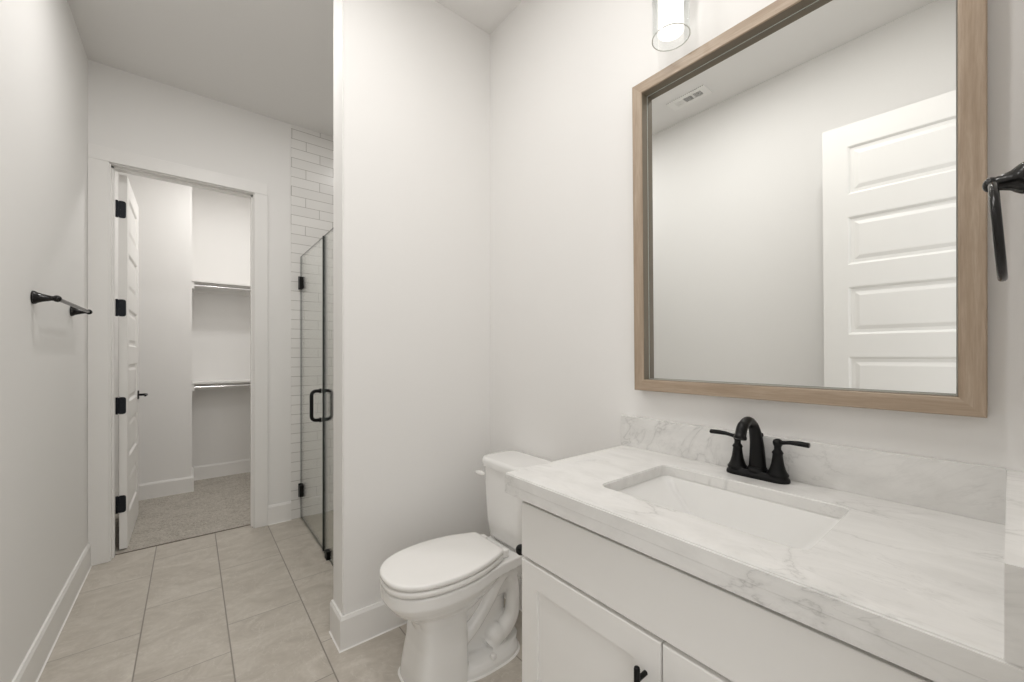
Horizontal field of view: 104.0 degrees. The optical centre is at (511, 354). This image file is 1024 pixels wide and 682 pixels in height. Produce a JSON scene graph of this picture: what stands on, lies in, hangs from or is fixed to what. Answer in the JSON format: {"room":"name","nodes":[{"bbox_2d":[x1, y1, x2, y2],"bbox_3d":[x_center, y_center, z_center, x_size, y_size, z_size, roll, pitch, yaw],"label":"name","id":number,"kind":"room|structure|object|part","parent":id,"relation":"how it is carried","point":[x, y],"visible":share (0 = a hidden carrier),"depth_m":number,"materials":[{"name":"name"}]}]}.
{"room":"bathroom","nodes":[
{"label":"bathroom","id":0,"kind":"room"},
{"bbox_2d":[0,0,117,681],"bbox_3d":[-1.867,-0.251,1.457,0.120,3.050,4.890,0,0,-39],"label":"wall","id":1,"kind":"structure","parent":0,"point":[44,60],"depth_m":1.66,"materials":[{"name":"white paint"}]},
{"bbox_2d":[12,543,91,681],"bbox_3d":[-1.446,1.202,1.044,0.019,0.143,3.478,0,0,-39],"label":"baseboard","id":2,"kind":"structure","parent":1,"relation":"attached to","point":[35,660],"depth_m":1.76,"materials":[{"name":"white paint"}]},
{"bbox_2d":[30,291,92,315],"bbox_3d":[-2.043,-0.223,1.835,0.078,0.053,0.693,0,0,-39],"label":"towel bar","id":3,"kind":"object","parent":1,"relation":"attached to","point":[35,297],"visible":1,"depth_m":1.60,"materials":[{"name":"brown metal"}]},
{"bbox_3d":[-1.843,-0.223,1.586,0.078,0.053,0.053,0,0,-39],"label":"wall post","id":4,"kind":"part","parent":3,"relation":"part of","materials":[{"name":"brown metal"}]},
{"bbox_3d":[-2.243,-0.223,2.085,0.078,0.053,0.053,0,0,-39],"label":"wall post","id":5,"kind":"part","parent":3,"relation":"part of","materials":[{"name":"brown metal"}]},
{"bbox_2d":[118,172,191,486],"bbox_3d":[-3.368,-0.251,3.721,0.608,3.050,0.520,0,0,-39],"label":"wall","id":6,"kind":"structure","parent":0,"point":[165,208],"depth_m":3.58,"materials":[{"name":"white paint"}]},
{"bbox_2d":[118,459,249,500],"bbox_3d":[-2.900,1.202,4.008,1.463,0.143,0.419,0,0,-39],"label":"baseboard","id":7,"kind":"structure","parent":6,"relation":"attached to","point":[157,489],"depth_m":3.69,"materials":[{"name":"white paint"}]},
{"bbox_2d":[88,59,332,519],"bbox_3d":[-1.747,-0.251,3.123,2.153,3.050,0.129,0,0,-39],"label":"wall","id":8,"kind":"structure","parent":0,"point":[128,112],"depth_m":3.04,"materials":[{"name":"white paint"}]},
{"bbox_2d":[115,174,147,549],"bbox_3d":[-2.735,0.050,2.860,0.160,2.425,0.751,0,0,-39],"label":"door","id":9,"kind":"structure","parent":8,"relation":"in","point":[126,208],"depth_m":2.61,"materials":[{"name":"white paint"}]},
{"bbox_3d":[-2.903,0.315,3.068,0.160,0.066,0.134,0,0,-39],"label":"lever handle","id":10,"kind":"part","parent":9,"relation":"part of","materials":[{"name":"black metal"}]},
{"bbox_2d":[88,143,267,565],"bbox_3d":[-2.223,0.004,2.739,0.930,2.540,0.138,0,0,-39],"label":"door frame","id":11,"kind":"structure","parent":8,"relation":"attached to","point":[99,157],"depth_m":2.49,"materials":[{"name":"white paint"}]},
{"bbox_2d":[268,501,290,524],"bbox_3d":[-1.760,1.202,3.030,0.154,0.143,0.019,0,0,-39],"label":"baseboard","id":12,"kind":"structure","parent":8,"relation":"attached to","point":[280,512],"depth_m":3.02,"materials":[{"name":"white paint"}]},
{"bbox_2d":[298,236,332,550],"bbox_3d":[-1.426,0.252,2.845,0.146,2.025,0.706,0,0,-39],"label":"shower door","id":13,"kind":"structure","parent":8,"relation":"attached to","point":[301,280],"depth_m":2.58,"materials":[{"name":"clear glass"}]},
{"bbox_3d":[-1.427,0.252,2.846,0.010,2.025,0.695,0,0,-39],"label":"glass panel","id":14,"kind":"part","parent":13,"relation":"part of","materials":[{"name":"grey"}]},
{"bbox_3d":[-1.278,0.334,2.599,0.068,0.221,0.031,0,0,-39],"label":"door pull","id":15,"kind":"part","parent":13,"relation":"part of","materials":[{"name":"black metal"}]},
{"bbox_3d":[-1.218,0.334,2.648,0.068,0.221,0.031,0,0,-39],"label":"door pull","id":16,"kind":"part","parent":13,"relation":"part of","materials":[{"name":"black metal"}]},
{"bbox_2d":[192,187,249,467],"bbox_3d":[-2.830,-0.251,4.409,1.092,3.050,0.120,0,0,-39],"label":"wall","id":17,"kind":"structure","parent":0,"point":[220,221],"depth_m":4.17,"materials":[{"name":"white paint"}]},
{"bbox_2d":[192,279,249,295],"bbox_3d":[-2.746,-0.668,4.207,0.971,0.085,0.300,0,0,-39],"label":"closet shelf","id":18,"kind":"object","parent":17,"relation":"attached to","point":[200,286],"visible":0.46,"depth_m":4.03,"materials":[{"name":"white paint"}]},
{"bbox_3d":[-2.674,-0.661,4.118,0.933,0.031,0.031,0,0,-39],"label":"hanging rod","id":19,"kind":"part","parent":18,"relation":"part of","materials":[{"name":"silver metal"}]},
{"bbox_2d":[192,379,249,390],"bbox_3d":[-2.746,0.308,4.207,0.971,0.085,0.300,0,0,-39],"label":"closet shelf","id":20,"kind":"object","parent":17,"relation":"attached to","point":[204,384],"visible":0.53,"depth_m":3.99,"materials":[{"name":"white paint"}]},
{"bbox_3d":[-2.674,0.316,4.118,0.933,0.031,0.031,0,0,-39],"label":"hanging rod","id":21,"kind":"part","parent":20,"relation":"part of","materials":[{"name":"silver metal"}]},
{"bbox_2d":[38,472,521,681],"bbox_3d":[-0.827,1.302,1.882,2.273,0.064,6.570,0,0,-39],"label":"floor","id":22,"kind":"structure","parent":0,"point":[248,603],"depth_m":2.00,"materials":[{"name":"tile"}]},
{"bbox_2d":[115,524,249,554],"bbox_3d":[-2.235,1.282,2.763,0.725,0.024,0.009,0,0,-39],"label":"threshold strip","id":23,"kind":"object","parent":22,"relation":"on","point":[248,524],"visible":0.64,"depth_m":2.73,"materials":[{"name":"brown"}]},
{"bbox_2d":[324,228,332,565],"bbox_3d":[-0.957,0.256,2.261,0.036,2.034,0.791,0,0,-39],"label":"glass panel","id":24,"kind":"object","parent":22,"relation":"on","point":[327,552],"visible":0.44,"depth_m":2.57,"materials":[{"name":"grey"}]},
{"bbox_2d":[379,450,550,681],"bbox_3d":[-0.183,0.879,1.695,0.741,0.790,0.337,0,0,-39],"label":"toilet","id":25,"kind":"object","parent":22,"relation":"on","point":[449,591],"visible":0.96,"depth_m":1.59,"materials":[{"name":"white ceramic"}]},
{"bbox_3d":[-0.284,0.853,1.613,0.479,0.026,0.336,0,0,-39],"label":"seat","id":26,"kind":"part","parent":25,"relation":"part of","materials":[{"name":"white plastic"}]},
{"bbox_3d":[-0.284,0.827,1.613,0.480,0.025,0.337,0,0,-39],"label":"lid","id":27,"kind":"part","parent":25,"relation":"part of","materials":[{"name":"white plastic"}]},
{"bbox_3d":[-0.152,0.560,1.892,0.016,0.024,0.065,0,0,-43],"label":"flush lever","id":28,"kind":"part","parent":25,"relation":"part of","materials":[{"name":"white plastic"}]},
{"bbox_3d":[0.021,0.694,1.859,0.201,0.338,0.300,0,0,-39],"label":"tank","id":29,"kind":"part","parent":25,"relation":"part of","materials":[{"name":"white ceramic"}]},
{"bbox_3d":[0.020,0.504,1.858,0.222,0.041,0.322,0,0,-39],"label":"tank lid","id":30,"kind":"part","parent":25,"relation":"part of","materials":[{"name":"white ceramic"}]},
{"bbox_2d":[522,501,934,681],"bbox_3d":[0.506,0.838,0.962,0.595,0.872,0.904,0,0,-39],"label":"vanity cabinet","id":31,"kind":"object","parent":22,"relation":"on","point":[596,607],"visible":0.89,"depth_m":0.83,"materials":[{"name":"white paint"}]},
{"bbox_2d":[516,544,521,555],"bbox_3d":[0.102,0.610,1.274,0.197,0.048,0.087,0,0,-39],"label":"paper holder","id":32,"kind":"object","parent":31,"relation":"attached to","point":[518,547],"visible":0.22,"depth_m":1.24,"materials":[{"name":"black metal"}]},
{"bbox_3d":[0.171,0.872,0.980,0.020,0.579,0.434,0,0,-39],"label":"cabinet door","id":33,"kind":"part","parent":31,"relation":"part of","materials":[{"name":"white paint"}]},
{"bbox_3d":[0.263,0.712,0.819,0.037,0.155,0.012,0,0,-39],"label":"bar pull","id":34,"kind":"part","parent":31,"relation":"part of","materials":[{"name":"black metal"}]},
{"bbox_3d":[0.448,0.872,0.635,0.020,0.579,0.444,0,0,-39],"label":"cabinet door","id":35,"kind":"part","parent":31,"relation":"part of","materials":[{"name":"white paint"}]},
{"bbox_2d":[505,415,1023,681],"bbox_3d":[0.498,0.317,0.981,0.585,0.169,0.945,0,0,-39],"label":"countertop","id":36,"kind":"structure","parent":31,"relation":"on","point":[921,570],"depth_m":0.76,"materials":[{"name":"stone"}]},
{"bbox_2d":[618,475,840,549],"bbox_3d":[0.494,0.447,0.970,0.338,0.146,0.474,0,0,-39],"label":"sink","id":37,"kind":"object","parent":36,"relation":"in","point":[787,525],"visible":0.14,"depth_m":1.07,"materials":[{"name":"white ceramic"}]},
{"bbox_2d":[709,416,809,484],"bbox_3d":[0.680,0.255,1.115,0.181,0.175,0.192,0,0,4],"label":"faucet","id":38,"kind":"object","parent":36,"relation":"on","point":[757,469],"visible":1,"depth_m":1.10,"materials":[{"name":"black metal"}]},
{"bbox_3d":[0.639,0.276,1.178,0.052,0.102,0.100,0,0,-39],"label":"handle","id":39,"kind":"part","parent":38,"relation":"part of","materials":[{"name":"black metal"}]},
{"bbox_3d":[0.649,0.247,1.090,0.157,0.158,0.056,0,0,-39],"label":"spout","id":40,"kind":"part","parent":38,"relation":"part of","materials":[{"name":"black metal"}]},
{"bbox_3d":[0.686,0.333,1.120,0.054,0.020,0.160,0,0,-39],"label":"plate","id":41,"kind":"part","parent":38,"relation":"part of","materials":[{"name":"black metal"}]},
{"bbox_3d":[0.733,0.276,1.062,0.052,0.102,0.100,0,0,-39],"label":"handle","id":42,"kind":"part","parent":38,"relation":"part of","materials":[{"name":"black metal"}]},
{"bbox_2d":[67,0,521,136],"bbox_3d":[-1.190,-1.816,2.334,2.273,0.080,5.410,0,0,-39],"label":"ceiling","id":43,"kind":"structure","parent":0,"point":[273,59],"depth_m":2.30,"materials":[{"name":"white paint"}]},
{"bbox_2d":[333,0,489,614],"bbox_3d":[-0.474,-0.251,2.033,0.784,3.050,0.150,0,0,-39],"label":"wall partition","id":44,"kind":"structure","parent":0,"point":[411,78],"depth_m":1.90,"materials":[{"name":"white paint"}]},
{"bbox_2d":[329,599,406,652],"bbox_3d":[-0.481,1.202,2.015,0.788,0.143,0.169,0,0,-39],"label":"baseboard","id":45,"kind":"structure","parent":44,"relation":"attached to","point":[347,631],"depth_m":1.78,"materials":[{"name":"white paint"}]},
{"bbox_2d":[490,0,1023,578],"bbox_3d":[0.488,-0.251,1.557,0.120,3.050,2.097,0,0,-39],"label":"wall","id":46,"kind":"structure","parent":0,"point":[564,73],"depth_m":1.64,"materials":[{"name":"white paint"}]},
{"bbox_2d":[504,578,521,611],"bbox_3d":[0.158,1.202,1.857,0.019,0.143,0.915,0,0,-39],"label":"baseboard","id":47,"kind":"structure","parent":46,"relation":"attached to","point":[520,580],"depth_m":1.99,"materials":[{"name":"white paint"}]},
{"bbox_2d":[652,0,690,51],"bbox_3d":[0.664,-1.158,1.109,0.166,0.306,0.600,0,0,-39],"label":"vanity light","id":48,"kind":"object","parent":46,"relation":"attached to","point":[671,24],"visible":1,"depth_m":1.25,"materials":[{"name":"clear glass"}]},
{"bbox_2d":[658,0,683,41],"bbox_3d":[0.504,-1.117,1.269,0.077,0.191,0.077,0,0,-39],"label":"diffuser","id":49,"kind":"object","parent":48,"relation":"attached to","point":[669,11],"depth_m":1.25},
{"bbox_3d":[0.504,-1.109,1.269,0.114,0.208,0.114,0,0,-39],"label":"lamp shade","id":50,"kind":"part","parent":48,"relation":"part of","materials":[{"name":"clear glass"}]},
{"bbox_2d":[632,0,987,417],"bbox_3d":[0.710,-0.416,1.134,0.057,1.088,0.822,0,0,-39],"label":"wall mirror","id":51,"kind":"object","parent":46,"relation":"attached to","point":[810,202],"visible":1,"depth_m":1.03,"materials":[{"name":"brown wood"}]},
{"bbox_3d":[0.465,-0.416,1.440,0.057,1.088,0.039,0,0,-39],"label":"frame rail","id":52,"kind":"part","parent":51,"relation":"part of","materials":[{"name":"brown wood"}]},
{"bbox_3d":[0.704,-0.940,1.130,0.042,0.040,0.822,0,0,-39],"label":"frame rail","id":53,"kind":"part","parent":51,"relation":"part of","materials":[{"name":"brown wood"}]},
{"bbox_3d":[0.716,0.109,1.139,0.042,0.040,0.822,0,0,-39],"label":"frame rail","id":54,"kind":"part","parent":51,"relation":"part of","materials":[{"name":"brown wood"}]},
{"bbox_3d":[0.955,-0.416,0.829,0.057,1.088,0.039,0,0,-39],"label":"frame rail","id":55,"kind":"part","parent":51,"relation":"part of","materials":[{"name":"brown wood"}]},
{"bbox_2d":[621,415,1005,524],"bbox_3d":[0.710,0.287,1.167,0.020,0.111,0.922,0,0,-39],"label":"backsplash","id":56,"kind":"structure","parent":46,"relation":"attached to","point":[976,491],"depth_m":0.97,"materials":[{"name":"stone"}]},
{"bbox_3d":[0.367,-0.251,0.192,1.779,3.050,0.120,0,0,-39],"label":"wall","id":57,"kind":"structure","parent":0,"visible":0},
{"bbox_2d":[982,162,1023,281],"bbox_3d":[0.823,-0.218,0.668,0.168,0.192,0.050,0,0,-39],"label":"towel ring","id":58,"kind":"object","parent":57,"relation":"attached to","point":[1013,180],"visible":1,"depth_m":0.64,"materials":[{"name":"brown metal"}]},
{"bbox_3d":[0.823,-0.288,0.668,0.052,0.052,0.050,0,0,-39],"label":"wall post","id":59,"kind":"part","parent":58,"relation":"part of","materials":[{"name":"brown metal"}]}
]}

